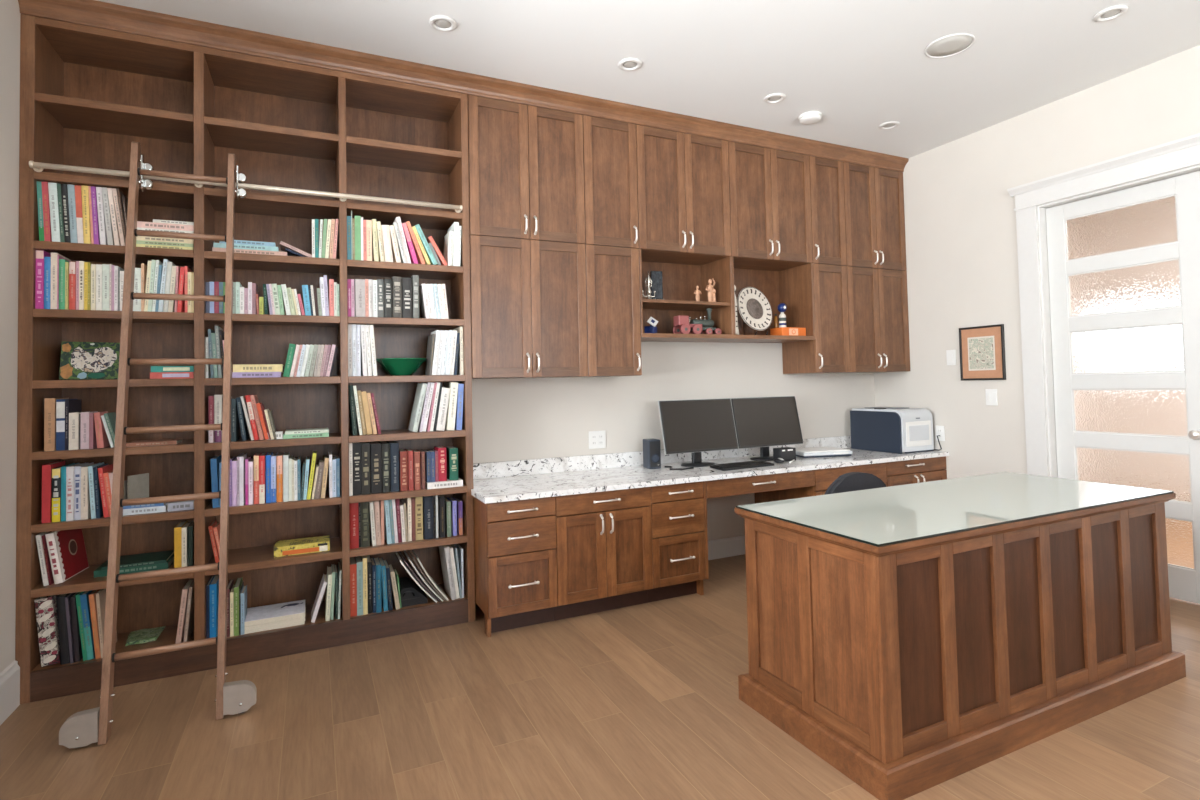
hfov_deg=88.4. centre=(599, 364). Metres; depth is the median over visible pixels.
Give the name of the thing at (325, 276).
book
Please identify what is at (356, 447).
book
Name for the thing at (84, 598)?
book
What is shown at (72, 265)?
book
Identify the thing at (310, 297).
book
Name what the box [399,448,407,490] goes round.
book
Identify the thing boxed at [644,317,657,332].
trinket box
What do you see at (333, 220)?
book
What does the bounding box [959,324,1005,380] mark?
framed print
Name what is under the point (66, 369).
art
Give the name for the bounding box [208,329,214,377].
book
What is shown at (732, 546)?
baseboard
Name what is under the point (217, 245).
book
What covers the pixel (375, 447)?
book
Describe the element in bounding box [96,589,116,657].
book
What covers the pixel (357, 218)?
book
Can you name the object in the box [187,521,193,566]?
book
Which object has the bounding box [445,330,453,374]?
book
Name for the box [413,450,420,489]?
book
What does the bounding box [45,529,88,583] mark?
book
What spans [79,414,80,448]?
book
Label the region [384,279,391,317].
book
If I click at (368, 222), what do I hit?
book
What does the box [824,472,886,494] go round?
office chair
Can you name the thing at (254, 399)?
book
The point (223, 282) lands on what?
book
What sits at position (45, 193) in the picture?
book
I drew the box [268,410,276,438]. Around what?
book
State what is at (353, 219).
book
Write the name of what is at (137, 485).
book
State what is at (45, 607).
book
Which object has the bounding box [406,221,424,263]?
book
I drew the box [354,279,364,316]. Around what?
book
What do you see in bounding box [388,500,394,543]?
book
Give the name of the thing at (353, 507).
book
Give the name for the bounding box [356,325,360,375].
book
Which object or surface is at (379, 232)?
book
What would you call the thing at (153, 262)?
book
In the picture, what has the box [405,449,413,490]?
book
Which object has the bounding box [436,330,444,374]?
book
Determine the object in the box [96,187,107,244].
book
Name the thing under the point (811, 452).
scanner
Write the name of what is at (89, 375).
book
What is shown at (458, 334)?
book
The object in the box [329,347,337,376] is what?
book
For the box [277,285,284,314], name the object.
book
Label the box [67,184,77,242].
book
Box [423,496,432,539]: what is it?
book
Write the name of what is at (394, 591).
book
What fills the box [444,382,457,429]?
book
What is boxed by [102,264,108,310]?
book
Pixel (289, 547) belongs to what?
book
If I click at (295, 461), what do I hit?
book
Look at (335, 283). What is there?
book
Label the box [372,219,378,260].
book
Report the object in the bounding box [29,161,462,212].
ladder rail
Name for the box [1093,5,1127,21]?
recessed light
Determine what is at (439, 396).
book
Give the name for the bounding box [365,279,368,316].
book
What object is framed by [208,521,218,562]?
book
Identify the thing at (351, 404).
book
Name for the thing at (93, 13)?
crown molding
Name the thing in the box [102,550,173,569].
book
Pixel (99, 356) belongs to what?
art
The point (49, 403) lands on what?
book
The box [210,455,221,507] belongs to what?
book
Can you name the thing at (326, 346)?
book
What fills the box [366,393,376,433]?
book
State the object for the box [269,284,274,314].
book
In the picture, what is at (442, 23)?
recessed light
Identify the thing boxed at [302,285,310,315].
book
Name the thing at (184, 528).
book
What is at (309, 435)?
book
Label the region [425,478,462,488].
book
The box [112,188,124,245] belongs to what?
book
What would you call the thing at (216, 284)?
book
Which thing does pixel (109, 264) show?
book
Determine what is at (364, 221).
book
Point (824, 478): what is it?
base cabinet
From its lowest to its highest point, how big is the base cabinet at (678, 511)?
0.695 m
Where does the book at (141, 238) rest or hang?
on the book at (137, 241)
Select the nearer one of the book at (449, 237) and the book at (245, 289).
the book at (245, 289)
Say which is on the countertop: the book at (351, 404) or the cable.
the cable
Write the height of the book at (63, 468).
0.238 m
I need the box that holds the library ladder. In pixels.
[59,142,256,748]
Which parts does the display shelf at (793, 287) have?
panel, shelf, panel, panel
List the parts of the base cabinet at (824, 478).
door, drawer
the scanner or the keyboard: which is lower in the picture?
the keyboard
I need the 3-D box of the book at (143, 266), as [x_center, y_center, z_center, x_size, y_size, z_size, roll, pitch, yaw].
[-2.142,-0.354,2.915,0.010,0.224,0.151,0,-2,-25]
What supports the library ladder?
on the floor
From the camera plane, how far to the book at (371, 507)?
3.24 m
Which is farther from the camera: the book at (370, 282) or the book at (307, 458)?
the book at (370, 282)
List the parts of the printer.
paper door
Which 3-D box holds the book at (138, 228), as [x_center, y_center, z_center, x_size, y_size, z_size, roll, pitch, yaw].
[-2.088,-0.625,2.982,0.236,0.019,0.190,0,-2,-25]
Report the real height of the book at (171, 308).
0.221 m
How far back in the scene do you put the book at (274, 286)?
3.07 m
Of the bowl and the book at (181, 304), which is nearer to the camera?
the book at (181, 304)
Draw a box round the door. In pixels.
[1046,171,1199,603]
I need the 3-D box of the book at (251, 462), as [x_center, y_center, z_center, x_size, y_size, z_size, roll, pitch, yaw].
[-1.733,0.577,3.076,0.019,0.208,0.165,0,-2,-25]
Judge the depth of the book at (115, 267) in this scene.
2.80 m
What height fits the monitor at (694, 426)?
0.449 m
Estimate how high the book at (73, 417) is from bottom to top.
0.163 m
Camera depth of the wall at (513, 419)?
4.34 m
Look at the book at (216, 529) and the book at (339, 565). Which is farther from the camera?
the book at (339, 565)
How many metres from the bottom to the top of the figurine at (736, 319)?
0.363 m
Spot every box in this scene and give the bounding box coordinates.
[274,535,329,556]
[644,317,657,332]
[770,327,805,335]
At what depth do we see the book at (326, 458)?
3.14 m
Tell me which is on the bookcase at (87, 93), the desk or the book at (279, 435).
the book at (279, 435)
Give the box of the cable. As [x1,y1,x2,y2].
[665,466,693,469]
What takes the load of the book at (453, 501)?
on the bookcase at (87, 93)
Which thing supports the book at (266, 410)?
on the bookcase at (87, 93)
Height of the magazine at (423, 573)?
0.256 m
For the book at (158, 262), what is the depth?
2.87 m
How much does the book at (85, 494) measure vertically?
0.230 m
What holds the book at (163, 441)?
on the bookcase at (87, 93)
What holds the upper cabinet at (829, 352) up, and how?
attached to the wall at (513, 419)
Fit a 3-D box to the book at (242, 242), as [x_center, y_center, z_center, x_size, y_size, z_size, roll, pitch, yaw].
[-1.777,-0.599,3.130,0.239,0.021,0.192,0,-2,-25]
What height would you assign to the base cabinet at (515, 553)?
0.695 m
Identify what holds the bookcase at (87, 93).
on the floor
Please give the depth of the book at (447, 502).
3.41 m
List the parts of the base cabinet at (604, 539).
door, handle, drawer, handle, handle, door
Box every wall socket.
[588,430,605,448]
[936,426,944,440]
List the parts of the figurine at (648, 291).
stem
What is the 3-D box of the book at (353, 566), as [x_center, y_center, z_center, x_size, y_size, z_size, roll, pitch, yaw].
[-1.310,1.166,3.268,0.032,0.265,0.179,0,-2,-25]
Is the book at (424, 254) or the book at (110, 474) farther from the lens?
the book at (424, 254)
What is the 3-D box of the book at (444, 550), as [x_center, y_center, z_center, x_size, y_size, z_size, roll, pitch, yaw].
[-0.864,1.149,3.484,0.062,0.293,0.210,0,-2,-25]
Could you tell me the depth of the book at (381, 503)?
3.26 m
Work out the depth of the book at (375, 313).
3.27 m
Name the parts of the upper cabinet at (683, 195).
door, handle, handle, door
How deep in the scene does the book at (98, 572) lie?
2.85 m
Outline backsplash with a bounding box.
[473,436,850,479]
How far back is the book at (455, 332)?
3.44 m
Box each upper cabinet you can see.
[467,94,587,378]
[583,115,641,376]
[636,125,730,265]
[728,141,812,270]
[782,156,849,373]
[843,162,909,372]
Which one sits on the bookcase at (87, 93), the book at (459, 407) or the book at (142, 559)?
the book at (459, 407)
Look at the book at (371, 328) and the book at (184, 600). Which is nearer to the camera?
the book at (184, 600)
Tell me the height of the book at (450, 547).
0.282 m
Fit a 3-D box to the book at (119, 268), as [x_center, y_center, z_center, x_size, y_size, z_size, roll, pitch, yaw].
[-2.223,-0.343,2.882,0.006,0.202,0.152,0,-2,-25]
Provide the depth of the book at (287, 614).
3.07 m
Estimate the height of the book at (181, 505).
0.038 m
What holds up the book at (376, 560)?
on the bookcase at (87, 93)
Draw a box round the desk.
[734,472,1185,799]
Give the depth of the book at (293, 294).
3.11 m
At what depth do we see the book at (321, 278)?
3.17 m
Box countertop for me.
[471,436,948,503]
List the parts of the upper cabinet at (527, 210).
door, door, handle, handle, handle, handle, door, door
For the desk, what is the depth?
2.21 m
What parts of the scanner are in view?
lid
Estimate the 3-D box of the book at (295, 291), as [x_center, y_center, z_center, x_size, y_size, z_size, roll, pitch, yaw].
[-1.553,-0.315,3.172,0.032,0.136,0.121,0,-2,-25]
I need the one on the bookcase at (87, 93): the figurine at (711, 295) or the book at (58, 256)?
the book at (58, 256)
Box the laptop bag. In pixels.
[399,577,427,606]
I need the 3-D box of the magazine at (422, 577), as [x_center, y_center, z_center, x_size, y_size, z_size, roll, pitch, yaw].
[-0.981,1.169,3.427,0.182,0.255,0.200,0,-2,-25]
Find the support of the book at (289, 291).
on the bookcase at (87, 93)
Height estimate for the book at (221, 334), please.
0.232 m
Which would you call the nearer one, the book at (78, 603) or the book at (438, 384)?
the book at (78, 603)
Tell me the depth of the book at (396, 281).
3.32 m
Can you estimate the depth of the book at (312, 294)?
3.15 m
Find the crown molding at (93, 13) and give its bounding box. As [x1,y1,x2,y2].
[18,0,908,171]
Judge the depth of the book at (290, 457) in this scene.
3.08 m
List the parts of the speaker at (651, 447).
panel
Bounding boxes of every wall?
[0,0,19,672]
[472,342,874,540]
[874,45,1199,478]
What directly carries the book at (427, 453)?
on the book at (453, 483)
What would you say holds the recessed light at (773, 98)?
in the ceiling
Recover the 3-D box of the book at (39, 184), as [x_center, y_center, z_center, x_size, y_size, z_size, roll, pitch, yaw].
[-2.490,-0.668,2.789,0.029,0.265,0.193,0,-2,-25]
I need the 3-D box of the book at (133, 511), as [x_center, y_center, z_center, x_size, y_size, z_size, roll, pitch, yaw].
[-2.114,0.670,2.887,0.161,0.028,0.129,0,-2,-25]
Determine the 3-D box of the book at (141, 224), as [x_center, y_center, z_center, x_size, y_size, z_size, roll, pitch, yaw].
[-2.088,-0.649,2.985,0.238,0.028,0.191,0,-2,-25]
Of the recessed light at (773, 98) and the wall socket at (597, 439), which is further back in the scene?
the wall socket at (597, 439)
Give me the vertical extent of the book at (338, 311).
0.169 m
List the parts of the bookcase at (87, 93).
panel, shelf, shelf, shelf, shelf, shelf, shelf, shelf, shelf, rail, shelf, shelf, shelf, shelf, shelf, shelf, shelf, shelf, shelf, shelf, shelf, shelf, shelf, shelf, shelf, shelf, shelf, panel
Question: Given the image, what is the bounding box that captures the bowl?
[376,358,427,375]
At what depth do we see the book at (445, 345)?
3.42 m
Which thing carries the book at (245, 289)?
on the bookcase at (87, 93)
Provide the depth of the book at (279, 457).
3.05 m
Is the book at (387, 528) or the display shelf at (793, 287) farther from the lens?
the display shelf at (793, 287)
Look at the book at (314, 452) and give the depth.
3.11 m
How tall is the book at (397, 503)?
0.235 m
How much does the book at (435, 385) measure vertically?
0.268 m
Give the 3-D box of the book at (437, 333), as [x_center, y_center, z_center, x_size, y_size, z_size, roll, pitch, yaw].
[-0.938,-0.065,3.477,0.052,0.249,0.188,0,-2,-25]
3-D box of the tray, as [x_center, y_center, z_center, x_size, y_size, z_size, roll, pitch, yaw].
[2.284,0.342,4.921,0.185,0.006,0.275,0,-2,-25]
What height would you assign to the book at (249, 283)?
0.160 m
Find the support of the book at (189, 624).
on the bookcase at (87, 93)
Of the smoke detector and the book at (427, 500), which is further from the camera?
the smoke detector
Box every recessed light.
[429,15,456,31]
[618,58,641,70]
[764,93,785,103]
[879,121,899,129]
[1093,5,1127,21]
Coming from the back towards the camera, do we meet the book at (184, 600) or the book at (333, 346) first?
the book at (333, 346)
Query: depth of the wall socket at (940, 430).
4.71 m
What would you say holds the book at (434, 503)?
on the bookcase at (87, 93)
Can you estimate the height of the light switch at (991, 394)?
0.115 m
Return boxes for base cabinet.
[474,497,557,636]
[553,487,652,620]
[647,481,708,602]
[754,462,886,502]
[886,456,946,486]
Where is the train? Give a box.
[672,308,721,333]
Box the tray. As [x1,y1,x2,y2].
[866,407,906,408]
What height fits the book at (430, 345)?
0.228 m
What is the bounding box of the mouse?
[773,458,784,462]
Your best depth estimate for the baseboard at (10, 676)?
2.51 m
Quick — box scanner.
[796,446,851,457]
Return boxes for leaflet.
[125,626,165,645]
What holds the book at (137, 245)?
on the bookcase at (87, 93)
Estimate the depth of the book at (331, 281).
3.18 m
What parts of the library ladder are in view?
rail, rail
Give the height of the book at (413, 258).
0.225 m
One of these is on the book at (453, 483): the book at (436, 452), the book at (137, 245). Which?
the book at (436, 452)
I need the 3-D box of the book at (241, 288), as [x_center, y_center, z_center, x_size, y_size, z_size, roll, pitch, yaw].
[-1.772,-0.312,3.065,0.018,0.134,0.123,0,-2,-25]
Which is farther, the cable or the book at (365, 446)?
the cable
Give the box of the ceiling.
[96,0,1199,157]
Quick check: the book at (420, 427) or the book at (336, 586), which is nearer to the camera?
the book at (336, 586)
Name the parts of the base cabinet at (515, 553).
drawer, drawer, drawer, handle, handle, handle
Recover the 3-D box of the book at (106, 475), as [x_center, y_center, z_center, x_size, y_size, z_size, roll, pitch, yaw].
[-2.229,0.585,2.826,0.040,0.199,0.134,0,-2,-25]
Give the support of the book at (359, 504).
on the bookcase at (87, 93)
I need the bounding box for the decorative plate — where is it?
[737,287,771,334]
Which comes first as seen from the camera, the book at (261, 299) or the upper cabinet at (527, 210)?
the book at (261, 299)
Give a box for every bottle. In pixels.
[774,314,777,327]
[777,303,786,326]
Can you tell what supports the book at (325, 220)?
on the bookcase at (87, 93)
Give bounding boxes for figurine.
[642,271,655,298]
[694,286,701,300]
[705,279,715,301]
[734,285,738,334]
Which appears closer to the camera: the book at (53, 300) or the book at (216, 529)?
the book at (53, 300)
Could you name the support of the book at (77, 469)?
on the bookcase at (87, 93)
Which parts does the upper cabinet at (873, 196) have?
door, door, handle, door, door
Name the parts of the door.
glass pane, glass pane, glass pane, glass pane, glass pane, glass pane, knob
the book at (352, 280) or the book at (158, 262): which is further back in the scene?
the book at (352, 280)
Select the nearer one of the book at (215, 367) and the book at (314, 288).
the book at (215, 367)
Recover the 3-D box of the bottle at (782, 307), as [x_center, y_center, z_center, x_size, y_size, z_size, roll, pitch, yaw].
[1.352,-0.366,4.572,0.070,0.185,0.071,0,-2,-25]
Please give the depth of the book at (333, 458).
3.16 m
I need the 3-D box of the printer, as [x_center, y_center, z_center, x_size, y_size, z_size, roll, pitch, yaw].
[2.306,0.502,4.877,0.365,0.333,0.488,0,-2,-25]
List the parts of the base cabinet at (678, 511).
drawer, drawer, drawer, handle, handle, handle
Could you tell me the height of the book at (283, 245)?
0.079 m
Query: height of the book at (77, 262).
0.220 m
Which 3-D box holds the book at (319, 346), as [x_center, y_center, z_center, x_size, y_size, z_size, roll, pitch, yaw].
[-1.465,-0.020,3.201,0.037,0.164,0.131,0,-2,-25]
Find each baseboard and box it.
[0,660,19,724]
[708,535,744,559]
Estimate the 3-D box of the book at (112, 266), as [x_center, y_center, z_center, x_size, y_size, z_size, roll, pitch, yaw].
[-2.244,-0.346,2.874,0.011,0.210,0.160,0,-2,-25]
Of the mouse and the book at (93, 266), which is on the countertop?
the mouse
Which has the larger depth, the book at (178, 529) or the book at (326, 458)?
the book at (326, 458)
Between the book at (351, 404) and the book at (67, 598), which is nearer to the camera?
the book at (67, 598)
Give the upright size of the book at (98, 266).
0.210 m
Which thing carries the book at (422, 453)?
on the bookcase at (87, 93)
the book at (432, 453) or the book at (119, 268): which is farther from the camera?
the book at (432, 453)
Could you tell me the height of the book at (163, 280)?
0.250 m
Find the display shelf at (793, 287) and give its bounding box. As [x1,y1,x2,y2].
[639,249,814,342]
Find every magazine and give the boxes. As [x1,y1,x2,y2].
[396,552,437,602]
[399,552,440,601]
[404,550,443,601]
[408,550,445,600]
[412,550,448,600]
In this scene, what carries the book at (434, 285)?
on the bookcase at (87, 93)
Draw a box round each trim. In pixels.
[1007,133,1199,476]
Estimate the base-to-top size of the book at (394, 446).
0.258 m
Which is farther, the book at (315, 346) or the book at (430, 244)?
the book at (430, 244)
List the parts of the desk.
frame, recessed panel, frame, recessed panel, recessed panel, moulding, glass, recessed panel, recessed panel, frame, recessed panel, recessed panel, recessed panel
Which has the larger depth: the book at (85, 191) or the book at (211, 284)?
the book at (211, 284)
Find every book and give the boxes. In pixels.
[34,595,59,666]
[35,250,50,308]
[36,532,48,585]
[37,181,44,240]
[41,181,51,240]
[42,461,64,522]
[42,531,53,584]
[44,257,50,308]
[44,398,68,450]
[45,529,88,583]
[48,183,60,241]
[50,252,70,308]
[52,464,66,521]
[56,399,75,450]
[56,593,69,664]
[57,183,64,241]
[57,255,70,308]
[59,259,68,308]
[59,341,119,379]
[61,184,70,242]
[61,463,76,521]
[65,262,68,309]
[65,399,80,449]
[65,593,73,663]
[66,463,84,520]
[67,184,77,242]
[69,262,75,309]
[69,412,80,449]
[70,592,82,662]
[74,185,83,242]
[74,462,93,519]
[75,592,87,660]
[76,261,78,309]
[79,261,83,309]
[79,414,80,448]
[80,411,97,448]
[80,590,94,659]
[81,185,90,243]
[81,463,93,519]
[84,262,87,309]
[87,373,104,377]
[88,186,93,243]
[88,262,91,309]
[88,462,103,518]
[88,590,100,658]
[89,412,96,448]
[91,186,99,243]
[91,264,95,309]
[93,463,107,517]
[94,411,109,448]
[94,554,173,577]
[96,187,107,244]
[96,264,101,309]
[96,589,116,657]
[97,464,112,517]
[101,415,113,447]
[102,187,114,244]
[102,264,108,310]
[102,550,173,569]
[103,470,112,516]
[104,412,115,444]
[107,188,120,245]
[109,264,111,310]
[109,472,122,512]
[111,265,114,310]
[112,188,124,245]
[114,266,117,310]
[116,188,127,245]
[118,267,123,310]
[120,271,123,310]
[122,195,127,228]
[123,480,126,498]
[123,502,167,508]
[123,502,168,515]
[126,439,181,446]
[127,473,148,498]
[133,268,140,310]
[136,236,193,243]
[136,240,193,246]
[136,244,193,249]
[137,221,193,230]
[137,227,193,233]
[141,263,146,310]
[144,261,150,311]
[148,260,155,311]
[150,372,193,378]
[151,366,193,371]
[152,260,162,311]
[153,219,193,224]
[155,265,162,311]
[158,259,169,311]
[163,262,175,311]
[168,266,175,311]
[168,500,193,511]
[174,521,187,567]
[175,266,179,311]
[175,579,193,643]
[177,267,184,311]
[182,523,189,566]
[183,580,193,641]
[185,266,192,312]
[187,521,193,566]
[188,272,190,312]
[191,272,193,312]
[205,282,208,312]
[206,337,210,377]
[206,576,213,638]
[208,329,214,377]
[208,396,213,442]
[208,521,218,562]
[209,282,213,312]
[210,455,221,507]
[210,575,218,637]
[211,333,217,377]
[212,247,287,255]
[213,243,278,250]
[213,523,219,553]
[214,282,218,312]
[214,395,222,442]
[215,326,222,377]
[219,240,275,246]
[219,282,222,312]
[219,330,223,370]
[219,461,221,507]
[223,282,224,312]
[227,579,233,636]
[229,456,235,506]
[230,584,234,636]
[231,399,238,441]
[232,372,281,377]
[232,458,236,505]
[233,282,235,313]
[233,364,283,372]
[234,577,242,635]
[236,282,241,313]
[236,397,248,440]
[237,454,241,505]
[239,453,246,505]
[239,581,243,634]
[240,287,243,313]
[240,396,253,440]
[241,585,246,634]
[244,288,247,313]
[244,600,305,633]
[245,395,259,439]
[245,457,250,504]
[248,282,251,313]
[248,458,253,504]
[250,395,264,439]
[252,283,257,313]
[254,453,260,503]
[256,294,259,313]
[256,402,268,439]
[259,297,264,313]
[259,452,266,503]
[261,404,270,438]
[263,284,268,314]
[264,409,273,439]
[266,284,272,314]
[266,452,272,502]
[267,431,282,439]
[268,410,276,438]
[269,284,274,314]
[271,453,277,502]
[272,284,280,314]
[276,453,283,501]
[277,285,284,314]
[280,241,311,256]
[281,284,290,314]
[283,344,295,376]
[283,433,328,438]
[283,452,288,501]
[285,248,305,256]
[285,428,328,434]
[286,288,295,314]
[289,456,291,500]
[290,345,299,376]
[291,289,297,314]
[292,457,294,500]
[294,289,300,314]
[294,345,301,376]
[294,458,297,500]
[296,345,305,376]
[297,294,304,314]
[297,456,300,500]
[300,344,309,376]
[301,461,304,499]
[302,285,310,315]
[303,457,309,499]
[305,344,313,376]
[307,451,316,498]
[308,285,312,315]
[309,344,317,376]
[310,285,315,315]
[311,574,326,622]
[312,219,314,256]
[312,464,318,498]
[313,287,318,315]
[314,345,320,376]
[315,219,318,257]
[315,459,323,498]
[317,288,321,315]
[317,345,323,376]
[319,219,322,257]
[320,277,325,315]
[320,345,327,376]
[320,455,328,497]
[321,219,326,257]
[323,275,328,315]
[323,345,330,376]
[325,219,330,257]
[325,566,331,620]
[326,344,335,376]
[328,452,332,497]
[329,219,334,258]
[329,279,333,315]
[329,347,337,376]
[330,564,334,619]
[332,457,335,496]
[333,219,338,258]
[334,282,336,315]
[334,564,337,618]
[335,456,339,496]
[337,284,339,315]
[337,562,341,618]
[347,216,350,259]
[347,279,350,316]
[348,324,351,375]
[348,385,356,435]
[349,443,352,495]
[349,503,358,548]
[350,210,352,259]
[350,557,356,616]
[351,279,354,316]
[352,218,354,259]
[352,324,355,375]
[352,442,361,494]
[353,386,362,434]
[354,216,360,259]
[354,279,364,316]
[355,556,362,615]
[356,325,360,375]
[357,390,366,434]
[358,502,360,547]
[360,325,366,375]
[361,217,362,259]
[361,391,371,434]
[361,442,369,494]
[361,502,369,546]
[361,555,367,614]
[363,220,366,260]
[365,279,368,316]
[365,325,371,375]
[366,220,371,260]
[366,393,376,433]
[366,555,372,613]
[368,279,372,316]
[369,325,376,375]
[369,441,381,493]
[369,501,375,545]
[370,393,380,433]
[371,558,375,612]
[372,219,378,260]
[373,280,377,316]
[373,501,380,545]
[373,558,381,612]
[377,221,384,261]
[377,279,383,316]
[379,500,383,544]
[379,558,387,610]
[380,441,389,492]
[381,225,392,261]
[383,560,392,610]
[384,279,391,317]
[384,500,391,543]
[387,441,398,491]
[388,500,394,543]
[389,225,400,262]
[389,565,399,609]
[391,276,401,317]
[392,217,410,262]
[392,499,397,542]
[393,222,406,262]
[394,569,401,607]
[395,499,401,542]
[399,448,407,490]
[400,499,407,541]
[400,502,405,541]
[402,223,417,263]
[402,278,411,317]
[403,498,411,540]
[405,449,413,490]
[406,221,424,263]
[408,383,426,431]
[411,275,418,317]
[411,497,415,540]
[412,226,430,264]
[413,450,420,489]
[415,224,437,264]
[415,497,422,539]
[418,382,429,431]
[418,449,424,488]
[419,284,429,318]
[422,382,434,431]
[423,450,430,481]
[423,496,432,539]
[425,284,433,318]
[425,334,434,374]
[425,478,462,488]
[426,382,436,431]
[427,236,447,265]
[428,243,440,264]
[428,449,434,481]
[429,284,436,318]
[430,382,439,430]
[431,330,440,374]
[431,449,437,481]
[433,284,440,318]
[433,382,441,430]
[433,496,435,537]
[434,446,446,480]
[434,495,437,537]
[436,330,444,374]
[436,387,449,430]
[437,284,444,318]
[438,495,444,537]
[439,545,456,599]
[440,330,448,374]
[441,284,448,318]
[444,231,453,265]
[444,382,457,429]
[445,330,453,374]
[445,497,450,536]
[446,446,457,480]
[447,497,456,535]
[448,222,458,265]
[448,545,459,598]
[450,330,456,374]
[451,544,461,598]
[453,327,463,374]
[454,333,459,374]
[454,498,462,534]
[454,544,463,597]
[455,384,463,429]
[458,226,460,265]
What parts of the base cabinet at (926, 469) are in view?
door, drawer, door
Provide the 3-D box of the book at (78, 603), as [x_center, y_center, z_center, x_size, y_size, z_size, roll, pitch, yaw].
[-2.332,1.161,2.823,0.044,0.292,0.232,0,-2,-25]
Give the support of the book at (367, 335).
on the bookcase at (87, 93)
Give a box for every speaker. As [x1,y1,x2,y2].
[643,439,660,468]
[924,33,974,57]
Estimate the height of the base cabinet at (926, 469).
0.695 m
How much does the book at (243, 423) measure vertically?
0.213 m
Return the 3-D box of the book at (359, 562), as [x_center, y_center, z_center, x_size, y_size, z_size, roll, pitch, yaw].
[-1.286,1.163,3.289,0.028,0.273,0.208,0,-2,-25]
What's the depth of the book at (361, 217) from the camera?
3.26 m
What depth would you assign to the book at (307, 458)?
3.11 m
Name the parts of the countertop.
desk drawer, handle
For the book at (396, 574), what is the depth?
3.28 m
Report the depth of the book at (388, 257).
3.31 m
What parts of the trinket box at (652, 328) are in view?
lid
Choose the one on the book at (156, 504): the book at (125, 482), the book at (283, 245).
the book at (125, 482)
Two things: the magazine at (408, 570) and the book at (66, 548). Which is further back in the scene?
the magazine at (408, 570)
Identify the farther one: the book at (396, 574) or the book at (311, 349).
the book at (396, 574)
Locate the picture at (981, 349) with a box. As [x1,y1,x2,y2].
[969,337,993,368]
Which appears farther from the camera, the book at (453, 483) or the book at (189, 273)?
the book at (453, 483)
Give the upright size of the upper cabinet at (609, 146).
1.613 m
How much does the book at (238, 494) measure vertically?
0.235 m
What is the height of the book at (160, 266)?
0.222 m
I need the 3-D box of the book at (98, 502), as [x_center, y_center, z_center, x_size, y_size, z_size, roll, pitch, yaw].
[-2.275,0.572,2.821,0.025,0.226,0.166,0,-2,-25]
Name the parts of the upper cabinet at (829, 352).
handle, door, door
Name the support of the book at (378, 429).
on the bookcase at (87, 93)
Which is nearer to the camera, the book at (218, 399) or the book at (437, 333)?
the book at (218, 399)
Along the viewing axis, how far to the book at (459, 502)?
3.44 m
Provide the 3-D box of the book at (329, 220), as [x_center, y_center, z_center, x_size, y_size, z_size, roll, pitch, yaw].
[-1.431,-0.648,3.248,0.032,0.208,0.140,0,-2,-25]
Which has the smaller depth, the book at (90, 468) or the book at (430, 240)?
the book at (90, 468)
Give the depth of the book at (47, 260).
2.70 m
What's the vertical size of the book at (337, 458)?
0.195 m
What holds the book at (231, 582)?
on the bookcase at (87, 93)
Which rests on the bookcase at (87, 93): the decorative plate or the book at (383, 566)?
the book at (383, 566)
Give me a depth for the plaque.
4.16 m
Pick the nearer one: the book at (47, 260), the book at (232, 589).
the book at (47, 260)
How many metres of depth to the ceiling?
3.25 m
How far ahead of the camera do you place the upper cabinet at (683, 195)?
4.10 m
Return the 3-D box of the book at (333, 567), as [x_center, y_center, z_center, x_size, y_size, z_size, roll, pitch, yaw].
[-1.399,1.181,3.227,0.024,0.237,0.174,0,-2,-25]
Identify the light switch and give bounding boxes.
[946,350,955,364]
[985,389,997,405]
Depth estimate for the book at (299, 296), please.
3.13 m
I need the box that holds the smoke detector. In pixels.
[798,111,821,124]
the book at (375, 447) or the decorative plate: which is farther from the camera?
the decorative plate
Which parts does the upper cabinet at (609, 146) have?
door, door, handle, handle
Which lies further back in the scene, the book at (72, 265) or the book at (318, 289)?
the book at (318, 289)
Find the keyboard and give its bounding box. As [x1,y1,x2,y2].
[710,460,773,470]
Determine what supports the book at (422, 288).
on the bookcase at (87, 93)
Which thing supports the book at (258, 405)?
on the bookcase at (87, 93)
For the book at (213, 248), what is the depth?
3.05 m
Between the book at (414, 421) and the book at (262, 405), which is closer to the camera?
the book at (262, 405)
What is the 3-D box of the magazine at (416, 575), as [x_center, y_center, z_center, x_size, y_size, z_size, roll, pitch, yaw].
[-0.999,1.171,3.419,0.190,0.252,0.200,0,-2,-25]
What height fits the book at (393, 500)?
0.235 m
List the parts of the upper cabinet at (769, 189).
door, handle, handle, door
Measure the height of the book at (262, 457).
0.234 m
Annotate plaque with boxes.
[650,271,664,299]
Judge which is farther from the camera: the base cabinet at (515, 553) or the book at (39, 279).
the base cabinet at (515, 553)
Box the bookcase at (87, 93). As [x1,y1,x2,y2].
[15,14,474,703]
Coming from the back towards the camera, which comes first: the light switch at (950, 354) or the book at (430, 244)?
the light switch at (950, 354)
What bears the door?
in the wall at (961, 230)
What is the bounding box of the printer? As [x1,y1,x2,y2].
[850,407,933,453]
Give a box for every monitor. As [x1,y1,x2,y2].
[658,398,737,466]
[730,396,802,460]
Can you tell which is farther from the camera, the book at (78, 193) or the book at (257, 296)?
the book at (257, 296)
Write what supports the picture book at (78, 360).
on the bookcase at (87, 93)
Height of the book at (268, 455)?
0.234 m
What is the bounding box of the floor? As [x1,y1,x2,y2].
[0,554,1199,799]

